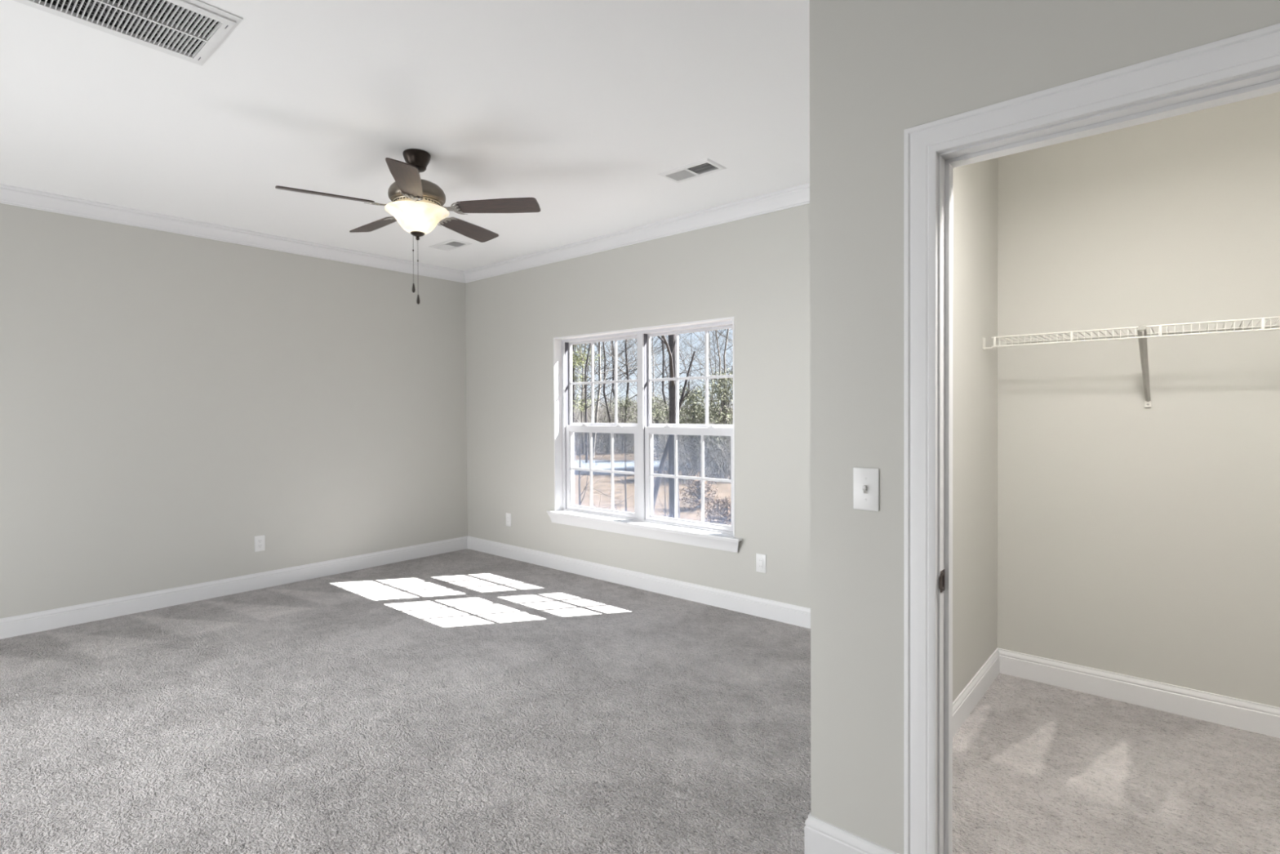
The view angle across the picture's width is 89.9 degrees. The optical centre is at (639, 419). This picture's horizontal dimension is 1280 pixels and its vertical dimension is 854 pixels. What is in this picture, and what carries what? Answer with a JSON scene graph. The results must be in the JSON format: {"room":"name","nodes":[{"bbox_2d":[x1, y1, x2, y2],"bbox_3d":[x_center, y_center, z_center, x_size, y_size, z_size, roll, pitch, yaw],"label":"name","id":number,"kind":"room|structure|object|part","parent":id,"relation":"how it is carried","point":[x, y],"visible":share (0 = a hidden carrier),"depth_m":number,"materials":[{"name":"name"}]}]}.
{"room":"empty bedroom","nodes":[
{"label":"empty bedroom","id":0,"kind":"room"},
{"bbox_2d":[0,203,467,617],"bbox_3d":[-3.406,-0.050,4.551,0.150,2.740,5.354,0,1,41],"label":"wall","id":1,"kind":"structure","parent":0,"point":[170,402],"depth_m":4.68,"materials":[{"name":"beige paint"}]},
{"bbox_2d":[0,183,465,283],"bbox_3d":[-3.343,-1.369,4.447,0.070,0.100,5.014,0,1,41],"label":"trim","id":2,"kind":"structure","parent":1,"relation":"attached to","point":[10,195],"depth_m":4.65,"materials":[{"name":"white wood"}]},
{"bbox_2d":[0,535,467,639],"bbox_3d":[-3.350,1.259,4.499,0.014,0.123,5.014,0,1,41],"label":"baseboard","id":3,"kind":"structure","parent":1,"relation":"attached to","point":[33,622],"depth_m":4.69,"materials":[{"name":"white wood"}]},
{"bbox_2d":[254,534,265,551],"bbox_3d":[-2.947,0.962,4.970,0.008,0.121,0.074,0,1,41],"label":"wall outlet","id":4,"kind":"object","parent":1,"relation":"attached to","point":[260,540],"visible":1,"depth_m":4.97,"materials":[{"name":"white plastic"}]},
{"bbox_2d":[0,0,809,271],"bbox_3d":[-0.828,-1.475,2.306,6.976,0.140,5.354,0,1,41],"label":"ceiling","id":5,"kind":"structure","parent":0,"point":[577,108],"depth_m":2.95,"materials":[{"name":"white paint"}]},
{"bbox_2d":[12,0,243,66],"bbox_3d":[-1.793,-1.458,2.117,0.458,0.148,0.714,0,1,41],"label":"ceiling vent","id":6,"kind":"object","parent":5,"relation":"in","point":[197,28],"visible":0.99,"depth_m":2.25,"materials":[{"name":"white metal"}]},
{"bbox_2d":[275,148,540,304],"bbox_3d":[-1.170,-1.017,3.471,1.282,0.802,1.223,0,1,23],"label":"ceiling fan","id":7,"kind":"object","parent":5,"relation":"hanging from","point":[417,203],"visible":1,"depth_m":3.36,"materials":[{"name":"brown metal"}]},
{"bbox_3d":[-1.564,-1.119,3.198,0.445,0.006,0.136,-1,14,-31],"label":"fan blade","id":8,"kind":"part","parent":7,"relation":"part of","materials":[{"name":"brown wood"}]},
{"bbox_3d":[-1.521,-1.126,3.710,0.445,0.006,0.136,0,14,41],"label":"fan blade","id":9,"kind":"part","parent":7,"relation":"part of","materials":[{"name":"brown wood"}]},
{"bbox_3d":[-1.089,-1.119,2.999,0.136,0.006,0.445,13,-2,-13],"label":"fan blade","id":10,"kind":"part","parent":7,"relation":"part of","materials":[{"name":"brown wood"}]},
{"bbox_3d":[-1.189,-1.056,3.426,0.326,0.122,0.326,0,1,41],"label":"lamp shade","id":11,"kind":"part","parent":7,"relation":"part of","materials":[{"name":"white glass"}]},
{"bbox_3d":[-1.021,-1.131,3.828,0.136,0.006,0.445,-14,-5,22],"label":"fan blade","id":12,"kind":"part","parent":7,"relation":"part of","materials":[{"name":"brown wood"}]},
{"bbox_3d":[-0.754,-1.126,3.389,0.445,0.006,0.136,0,-12,5],"label":"fan blade","id":13,"kind":"part","parent":7,"relation":"part of","materials":[{"name":"brown wood"}]},
{"bbox_2d":[428,239,472,251],"bbox_3d":[-1.570,-1.504,5.300,0.356,0.142,0.195,0,1,41],"label":"ceiling vent","id":14,"kind":"object","parent":5,"relation":"in","point":[447,245],"visible":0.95,"depth_m":5.28,"materials":[{"name":"white metal"}]},
{"bbox_2d":[657,158,726,182],"bbox_3d":[0.298,-1.493,3.691,0.356,0.142,0.195,0,1,41],"label":"ceiling vent","id":15,"kind":"object","parent":5,"relation":"in","point":[688,171],"visible":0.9,"depth_m":3.69,"materials":[{"name":"white metal"}]},
{"bbox_2d":[0,548,1279,853],"bbox_3d":[-0.812,1.395,2.343,6.976,0.120,5.354,0,1,41],"label":"floor","id":16,"kind":"structure","parent":0,"point":[467,700],"depth_m":2.66,"materials":[{"name":"grey carpet"}]},
{"bbox_2d":[465,92,1279,706],"bbox_3d":[0.865,-0.070,4.281,6.676,2.740,0.190,0,1,41],"label":"wall","id":17,"kind":"structure","parent":0,"point":[1135,540],"depth_m":3.09,"materials":[{"name":"beige paint"}]},
{"bbox_2d":[506,512,511,526],"bbox_3d":[-1.225,0.934,5.967,0.074,0.121,0.008,0,1,41],"label":"wall outlet","id":18,"kind":"object","parent":17,"relation":"attached to","point":[508,515],"visible":1,"depth_m":5.96,"materials":[{"name":"white plastic"}]},
{"bbox_2d":[463,182,809,283],"bbox_3d":[-0.014,-1.392,4.843,4.599,0.100,0.070,0,1,41],"label":"trim","id":19,"kind":"structure","parent":17,"relation":"attached to","point":[797,196],"depth_m":4.72,"materials":[{"name":"white wood"}]},
{"bbox_2d":[467,535,810,628],"bbox_3d":[0.018,1.236,4.898,4.599,0.123,0.014,0,1,41],"label":"baseboard","id":20,"kind":"structure","parent":17,"relation":"attached to","point":[792,614],"depth_m":4.79,"materials":[{"name":"white wood"}]},
{"bbox_2d":[546,316,742,552],"bbox_3d":[-0.005,0.098,4.994,1.942,1.596,0.228,0,1,41],"label":"window","id":21,"kind":"structure","parent":17,"relation":"in","point":[642,522],"depth_m":5.01,"materials":[{"name":"white plastic"}]},
{"bbox_3d":[-0.278,0.411,5.373,0.836,0.737,0.007,0,1,41],"label":"screen frame","id":22,"kind":"part","parent":21,"relation":"part of","materials":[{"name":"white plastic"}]},
{"bbox_3d":[-0.316,0.418,5.329,0.834,0.725,0.033,0,1,41],"label":"sash","id":23,"kind":"part","parent":21,"relation":"part of","materials":[{"name":"white plastic"}]},
{"bbox_3d":[-0.296,-0.290,5.348,0.834,0.756,0.032,0,1,41],"label":"sash","id":24,"kind":"part","parent":21,"relation":"part of","materials":[{"name":"white plastic"}]},
{"bbox_3d":[0.404,0.415,4.786,0.836,0.737,0.007,0,1,41],"label":"screen frame","id":25,"kind":"part","parent":21,"relation":"part of","materials":[{"name":"white plastic"}]},
{"bbox_3d":[0.366,0.422,4.742,0.834,0.725,0.033,0,1,41],"label":"sash","id":26,"kind":"part","parent":21,"relation":"part of","materials":[{"name":"white plastic"}]},
{"bbox_3d":[0.386,-0.286,4.760,0.834,0.756,0.032,0,1,41],"label":"sash","id":27,"kind":"part","parent":21,"relation":"part of","materials":[{"name":"white plastic"}]},
{"bbox_2d":[755,553,765,573],"bbox_3d":[0.798,0.949,4.225,0.074,0.121,0.008,0,1,41],"label":"wall outlet","id":28,"kind":"object","parent":17,"relation":"attached to","point":[760,558],"visible":1,"depth_m":4.22,"materials":[{"name":"white plastic"}]},
{"bbox_2d":[758,557,763,568],"bbox_3d":[0.796,0.949,4.223,0.033,0.067,0.002,0,1,41],"label":"receptacle","id":29,"kind":"object","parent":28,"relation":"attached to","point":[760,559],"depth_m":4.22,"materials":[{"name":"white plastic"}]},
{"bbox_2d":[982,316,1279,407],"bbox_3d":[2.481,-0.221,2.551,1.950,0.340,0.316,0,1,41],"label":"wire shelf","id":30,"kind":"object","parent":17,"relation":"attached to","point":[1142,337],"visible":1,"depth_m":2.76,"materials":[{"name":"white metal"}]},
{"bbox_3d":[2.397,-0.341,2.424,1.912,0.007,0.007,0,1,41],"label":"lip rail","id":31,"kind":"part","parent":30,"relation":"part of","materials":[{"name":"white metal"}]},
{"bbox_3d":[2.397,-0.384,2.423,1.912,0.007,0.007,0,1,41],"label":"rail","id":32,"kind":"part","parent":30,"relation":"part of","materials":[{"name":"white metal"}]},
{"bbox_3d":[2.593,-0.385,2.651,1.912,0.006,0.006,0,1,41],"label":"rail","id":33,"kind":"part","parent":30,"relation":"part of","materials":[{"name":"white metal"}]},
{"bbox_2d":[997,647,1279,737],"bbox_3d":[2.592,1.251,2.682,1.960,0.123,0.014,0,1,41],"label":"baseboard","id":34,"kind":"structure","parent":17,"relation":"attached to","point":[1251,716],"depth_m":2.92,"materials":[{"name":"white wood"}]},
{"bbox_2d":[952,157,998,702],"bbox_3d":[1.221,-0.051,2.672,0.117,2.740,1.784,0,1,41],"label":"wall partition","id":35,"kind":"structure","parent":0,"point":[975,185],"depth_m":2.96,"materials":[{"name":"beige paint"}]},
{"bbox_2d":[952,647,999,737],"bbox_3d":[1.278,1.258,2.646,0.014,0.123,1.784,0,1,41],"label":"baseboard","id":36,"kind":"structure","parent":35,"relation":"attached to","point":[966,700],"depth_m":2.93,"materials":[{"name":"white wood"}]},
{"bbox_2d":[809,0,1279,853],"bbox_3d":[1.342,-0.034,1.311,2.077,2.740,0.120,0,1,41],"label":"wall","id":37,"kind":"structure","parent":0,"point":[880,69],"depth_m":1.81,"materials":[{"name":"beige paint"}]},
{"bbox_2d":[804,814,899,853],"bbox_3d":[0.619,1.272,1.868,0.294,0.123,0.014,0,1,41],"label":"baseboard","id":38,"kind":"structure","parent":37,"relation":"attached to","point":[820,836],"depth_m":1.90,"materials":[{"name":"white wood"}]},
{"bbox_2d":[853,466,879,511],"bbox_3d":[0.641,0.200,1.826,0.074,0.121,0.020,0,1,41],"label":"light switch","id":39,"kind":"object","parent":37,"relation":"attached to","point":[865,480],"visible":1,"depth_m":1.83,"materials":[{"name":"white plastic"}]},
{"bbox_2d":[903,23,1279,853],"bbox_3d":[1.145,0.280,1.486,0.991,2.131,0.158,0,1,41],"label":"door frame","id":40,"kind":"structure","parent":37,"relation":"in","point":[1244,66],"depth_m":1.71,"materials":[{"name":"white wood"}]},
{"bbox_3d":[0.810,0.435,1.720,0.002,0.057,0.047,0,1,41],"label":"strike plate","id":41,"kind":"part","parent":40,"relation":"part of","materials":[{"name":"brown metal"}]},
{"label":"outside","id":42,"kind":"structure","parent":0,"visible":0},
{"bbox_2d":[574,409,732,525],"bbox_3d":[13.817,-0.221,65.862,125.000,2.742,110.000,0,1,41],"label":"ground","id":43,"kind":"structure","parent":42,"point":[602,485],"depth_m":15.60,"materials":[{"name":"beige soil"}]},
{"bbox_2d":[572,344,604,461],"bbox_3d":[-2.633,-1.496,23.852,2.724,6.565,2.426,0,1,10],"label":"tree","id":44,"kind":"object","parent":43,"relation":"on","point":[575,365],"visible":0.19,"depth_m":23.93,"materials":[{"name":"green plant"}]},
{"bbox_3d":[-2.586,-1.330,23.857,1.519,6.232,1.412,0,1,41],"label":"stem","id":45,"kind":"part","parent":44,"relation":"part of","materials":[{"name":"grey plant"}]},
{"bbox_2d":[576,346,609,396],"bbox_3d":[-4.473,-5.337,61.549,5.988,12.201,7.707,0,1,3],"label":"bare tree","id":46,"kind":"object","parent":43,"relation":"on","point":[606,346],"visible":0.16,"depth_m":61.77,"materials":[{"name":"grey plant"}]},
{"bbox_2d":[573,419,614,507],"bbox_3d":[-0.629,0.993,9.082,0.778,2.001,1.187,0,1,9],"label":"sapling","id":47,"kind":"object","parent":43,"relation":"on","point":[580,477],"visible":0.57,"depth_m":9.01,"materials":[{"name":"grey plant"}]},
{"bbox_2d":[574,353,617,411],"bbox_3d":[-4.586,-3.589,51.008,7.088,9.510,4.015,0,1,25],"label":"bare tree","id":48,"kind":"object","parent":43,"relation":"on","point":[606,353],"visible":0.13,"depth_m":50.60,"materials":[{"name":"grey plant"}]},
{"bbox_2d":[574,339,631,441],"bbox_3d":[-2.958,-5.789,35.676,9.493,15.028,7.376,0,1,36],"label":"bare tree","id":49,"kind":"object","parent":43,"relation":"on","point":[584,414],"visible":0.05,"depth_m":35.89,"materials":[{"name":"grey plant"}]},
{"bbox_2d":[573,338,634,408],"bbox_3d":[-3.593,-4.732,43.394,6.948,12.108,6.880,-1,1,-17],"label":"bare tree","id":50,"kind":"object","parent":43,"relation":"on","point":[633,339],"visible":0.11,"depth_m":43.28,"materials":[{"name":"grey plant"}]},
{"bbox_2d":[574,342,636,453],"bbox_3d":[-3.005,-4.918,30.213,8.465,13.400,6.577,0,1,21],"label":"bare tree","id":51,"kind":"object","parent":43,"relation":"on","point":[583,388],"visible":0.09,"depth_m":29.89,"materials":[{"name":"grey plant"}]},
{"bbox_2d":[586,341,635,409],"bbox_3d":[-2.135,-4.861,42.136,5.242,12.418,9.255,0,1,-3],"label":"bare tree","id":52,"kind":"object","parent":43,"relation":"on","point":[627,341],"visible":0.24,"depth_m":42.71,"materials":[{"name":"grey plant"}]},
{"bbox_2d":[595,393,637,453],"bbox_3d":[-0.815,0.216,30.040,3.396,2.912,2.760,0,1,14],"label":"evergreen shrub","id":53,"kind":"object","parent":43,"relation":"on","point":[622,406],"visible":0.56,"depth_m":29.86,"materials":[{"name":"green plant"}]},
{"bbox_2d":[585,408,654,511],"bbox_3d":[-0.233,0.902,9.233,0.978,2.152,1.745,0,1,1],"label":"sapling","id":54,"kind":"object","parent":43,"relation":"on","point":[624,483],"visible":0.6,"depth_m":9.41,"materials":[{"name":"grey plant"}]},
{"bbox_2d":[574,333,681,457],"bbox_3d":[-2.076,-5.920,26.281,7.567,15.417,9.739,0,1,21],"label":"bare tree","id":55,"kind":"object","parent":43,"relation":"on","point":[598,343],"visible":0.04,"depth_m":26.65,"materials":[{"name":"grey plant"}]},
{"bbox_2d":[600,342,658,401],"bbox_3d":[-1.098,-7.053,61.212,8.844,15.563,8.931,-1,1,-16],"label":"bare tree","id":56,"kind":"object","parent":43,"relation":"on","point":[623,342],"visible":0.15,"depth_m":60.59,"materials":[{"name":"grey plant"}]},
{"bbox_2d":[574,337,695,422],"bbox_3d":[-1.012,-6.473,36.353,9.262,16.299,9.354,0,1,29],"label":"bare tree","id":57,"kind":"object","parent":43,"relation":"on","point":[613,378],"visible":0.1,"depth_m":36.04,"materials":[{"name":"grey plant"}]},
{"bbox_2d":[578,337,692,450],"bbox_3d":[-1.314,-5.652,31.232,8.428,14.831,8.511,0,1,23],"label":"bare tree","id":58,"kind":"object","parent":43,"relation":"on","point":[603,348],"visible":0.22,"depth_m":30.92,"materials":[{"name":"grey plant"}]},
{"bbox_2d":[584,336,687,450],"bbox_3d":[-1.094,-6.534,30.381,9.503,16.559,9.410,0,1,12],"label":"bare tree","id":59,"kind":"object","parent":43,"relation":"on","point":[625,347],"visible":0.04,"depth_m":30.07,"materials":[{"name":"grey plant"}]},
{"bbox_2d":[572,336,700,462],"bbox_3d":[-2.330,-4.397,23.390,9.336,12.528,5.289,0,1,16],"label":"bare tree","id":60,"kind":"object","parent":43,"relation":"on","point":[635,341],"visible":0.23,"depth_m":23.04,"materials":[{"name":"grey plant"}]},
{"bbox_2d":[611,338,668,396],"bbox_3d":[0.056,-6.261,52.864,9.204,14.570,7.151,0,1,30],"label":"bare tree","id":61,"kind":"object","parent":43,"relation":"on","point":[636,339],"visible":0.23,"depth_m":53.30,"materials":[{"name":"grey plant"}]},
{"bbox_2d":[620,391,669,460],"bbox_3d":[0.632,0.343,24.165,2.534,2.727,2.417,0,1,41],"label":"evergreen shrub","id":62,"kind":"object","parent":43,"relation":"on","point":[656,415],"visible":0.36,"depth_m":23.99,"materials":[{"name":"green plant"}]},
{"bbox_3d":[0.657,0.481,24.213,1.433,2.450,1.492,0,1,41],"label":"stem","id":63,"kind":"part","parent":62,"relation":"part of","materials":[{"name":"green plant"}]},
{"bbox_2d":[620,336,683,406],"bbox_3d":[1.117,-4.796,44.759,5.868,11.956,7.552,0,1,5],"label":"bare tree","id":64,"kind":"object","parent":43,"relation":"on","point":[653,392],"visible":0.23,"depth_m":44.58,"materials":[{"name":"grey plant"}]},
{"bbox_2d":[574,386,733,483],"bbox_3d":[1.794,-0.825,42.320,21.443,4.724,52.058,0,1,-8],"label":"thicket","id":65,"kind":"object","parent":43,"relation":"on","point":[601,410],"visible":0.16,"depth_m":20.60,"materials":[{"name":"plant"}]},
{"bbox_2d":[581,328,730,438],"bbox_3d":[1.290,-5.287,27.537,7.890,13.885,7.969,0,1,12],"label":"bare tree","id":66,"kind":"object","parent":43,"relation":"on","point":[662,342],"visible":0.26,"depth_m":27.17,"materials":[{"name":"grey plant"}]},
{"bbox_2d":[600,332,718,404],"bbox_3d":[2.174,-4.926,37.977,9.534,12.792,5.400,0,1,2],"label":"bare tree","id":67,"kind":"object","parent":43,"relation":"on","point":[666,370],"visible":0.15,"depth_m":38.34,"materials":[{"name":"grey plant"}]},
{"bbox_2d":[654,471,674,517],"bbox_3d":[0.267,1.333,8.812,0.334,1.299,1.202,0,1,21],"label":"sapling","id":68,"kind":"object","parent":43,"relation":"on","point":[664,504],"visible":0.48,"depth_m":8.88,"materials":[{"name":"grey plant"}]},
{"bbox_2d":[657,333,679,517],"bbox_3d":[0.574,-4.350,11.419,3.705,12.528,4.935,0,1,34],"label":"bare tree","id":69,"kind":"object","parent":43,"relation":"on","point":[670,347],"visible":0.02,"depth_m":11.46,"materials":[{"name":"grey plant"}]},
{"bbox_2d":[635,334,712,399],"bbox_3d":[2.803,-4.745,52.426,6.478,11.400,6.542,0,1,19],"label":"bare tree","id":70,"kind":"object","parent":43,"relation":"on","point":[668,335],"visible":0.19,"depth_m":51.99,"materials":[{"name":"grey plant"}]},
{"bbox_2d":[653,349,703,509],"bbox_3d":[0.873,0.281,12.208,1.354,3.274,1.230,0,1,41],"label":"leaning tree","id":71,"kind":"object","parent":43,"relation":"on","point":[656,486],"visible":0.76,"depth_m":12.03,"materials":[{"name":"grey plant"}]},
{"bbox_2d":[651,333,722,403],"bbox_3d":[4.090,-6.451,61.392,10.534,14.135,5.967,0,1,2],"label":"bare tree","id":72,"kind":"object","parent":43,"relation":"on","point":[685,334],"visible":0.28,"depth_m":60.97,"materials":[{"name":"grey plant"}]},
{"bbox_2d":[653,381,729,467],"bbox_3d":[1.893,0.247,21.228,2.808,3.074,2.978,0,1,41],"label":"evergreen shrub","id":73,"kind":"object","parent":43,"relation":"on","point":[693,397],"visible":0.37,"depth_m":20.82,"materials":[{"name":"green plant"}]},
{"bbox_3d":[1.874,0.420,21.062,2.077,2.731,1.347,-1,1,-38],"label":"stem","id":74,"kind":"part","parent":73,"relation":"part of","materials":[{"name":"green plant"}]},
{"bbox_2d":[665,329,733,408],"bbox_3d":[4.205,-6.307,37.972,9.822,15.548,7.632,-1,1,-32],"label":"bare tree","id":75,"kind":"object","parent":43,"relation":"on","point":[718,351],"visible":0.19,"depth_m":38.00,"materials":[{"name":"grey plant"}]},
{"bbox_2d":[666,328,733,422],"bbox_3d":[3.817,-5.210,26.812,8.641,13.680,6.714,0,1,37],"label":"bare tree","id":76,"kind":"object","parent":43,"relation":"on","point":[728,330],"visible":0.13,"depth_m":27.21,"materials":[{"name":"grey brown twig"},{"name":"dark grey bark"}]},
{"bbox_2d":[679,474,721,511],"bbox_3d":[1.094,1.424,12.392,0.970,0.814,1.047,0,1,41],"label":"shrub","id":77,"kind":"object","parent":43,"relation":"on","point":[697,482],"visible":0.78,"depth_m":12.36,"materials":[{"name":"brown plant"}]},
{"bbox_3d":[1.093,1.480,12.424,0.621,0.700,0.658,0,1,41],"label":"stem","id":78,"kind":"part","parent":77,"relation":"part of","materials":[{"name":"brown plant"}]},
{"bbox_2d":[677,367,733,476],"bbox_3d":[2.714,0.078,18.978,3.376,3.455,3.180,0,1,41],"label":"evergreen shrub","id":79,"kind":"object","parent":43,"relation":"on","point":[722,416],"visible":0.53,"depth_m":18.89,"materials":[{"name":"green plant"}]},
{"bbox_3d":[2.432,0.276,19.186,1.728,3.055,2.060,0,1,-13],"label":"stem","id":80,"kind":"part","parent":79,"relation":"part of","materials":[{"name":"green plant"}]},
{"bbox_2d":[680,331,731,397],"bbox_3d":[6.173,-6.976,59.324,9.654,15.283,7.501,0,1,-3],"label":"bare tree","id":81,"kind":"object","parent":43,"relation":"on","point":[708,331],"visible":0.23,"depth_m":59.08,"materials":[{"name":"grey plant"}]},
{"bbox_2d":[684,329,733,378],"bbox_3d":[6.417,-5.809,44.052,8.022,13.978,7.943,0,1,-1],"label":"bare tree","id":82,"kind":"object","parent":43,"relation":"on","point":[726,330],"visible":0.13,"depth_m":44.44,"materials":[{"name":"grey plant"}]},
{"bbox_2d":[689,329,732,408],"bbox_3d":[5.576,-5.628,53.072,5.565,13.183,9.825,0,1,35],"label":"bare tree","id":83,"kind":"object","parent":43,"relation":"on","point":[717,330],"visible":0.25,"depth_m":52.91,"materials":[{"name":"grey plant"}]},
{"bbox_2d":[696,493,731,524],"bbox_3d":[1.490,1.552,10.839,1.047,0.615,1.020,0,1,-7],"label":"shrub","id":84,"kind":"object","parent":43,"relation":"on","point":[722,507],"visible":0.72,"depth_m":10.79,"materials":[{"name":"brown plant"}]},
{"bbox_3d":[1.485,1.631,10.796,0.689,0.460,0.658,0,1,-6],"label":"stem","id":85,"kind":"part","parent":84,"relation":"part of","materials":[{"name":"brown plant"}]},
{"bbox_2d":[696,328,733,405],"bbox_3d":[4.165,-3.377,26.871,4.206,9.963,7.425,-1,1,-38],"label":"bare tree","id":86,"kind":"object","parent":43,"relation":"on","point":[723,329],"visible":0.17,"depth_m":26.50,"materials":[{"name":"grey plant"}]},
{"bbox_2d":[700,329,733,408],"bbox_3d":[4.578,-3.468,30.335,4.260,10.091,7.520,0,1,-1],"label":"bare tree","id":87,"kind":"object","parent":43,"relation":"on","point":[730,330],"visible":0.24,"depth_m":30.12,"materials":[{"name":"grey plant"}]},
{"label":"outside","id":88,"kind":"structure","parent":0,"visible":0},
{"bbox_2d":[574,460,710,475],"bbox_3d":[-0.606,1.770,22.326,6.811,0.407,3.713,0,1,7],"label":"pond","id":89,"kind":"structure","parent":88,"point":[602,464],"depth_m":21.65,"materials":[{"name":"liquid"}]}
]}

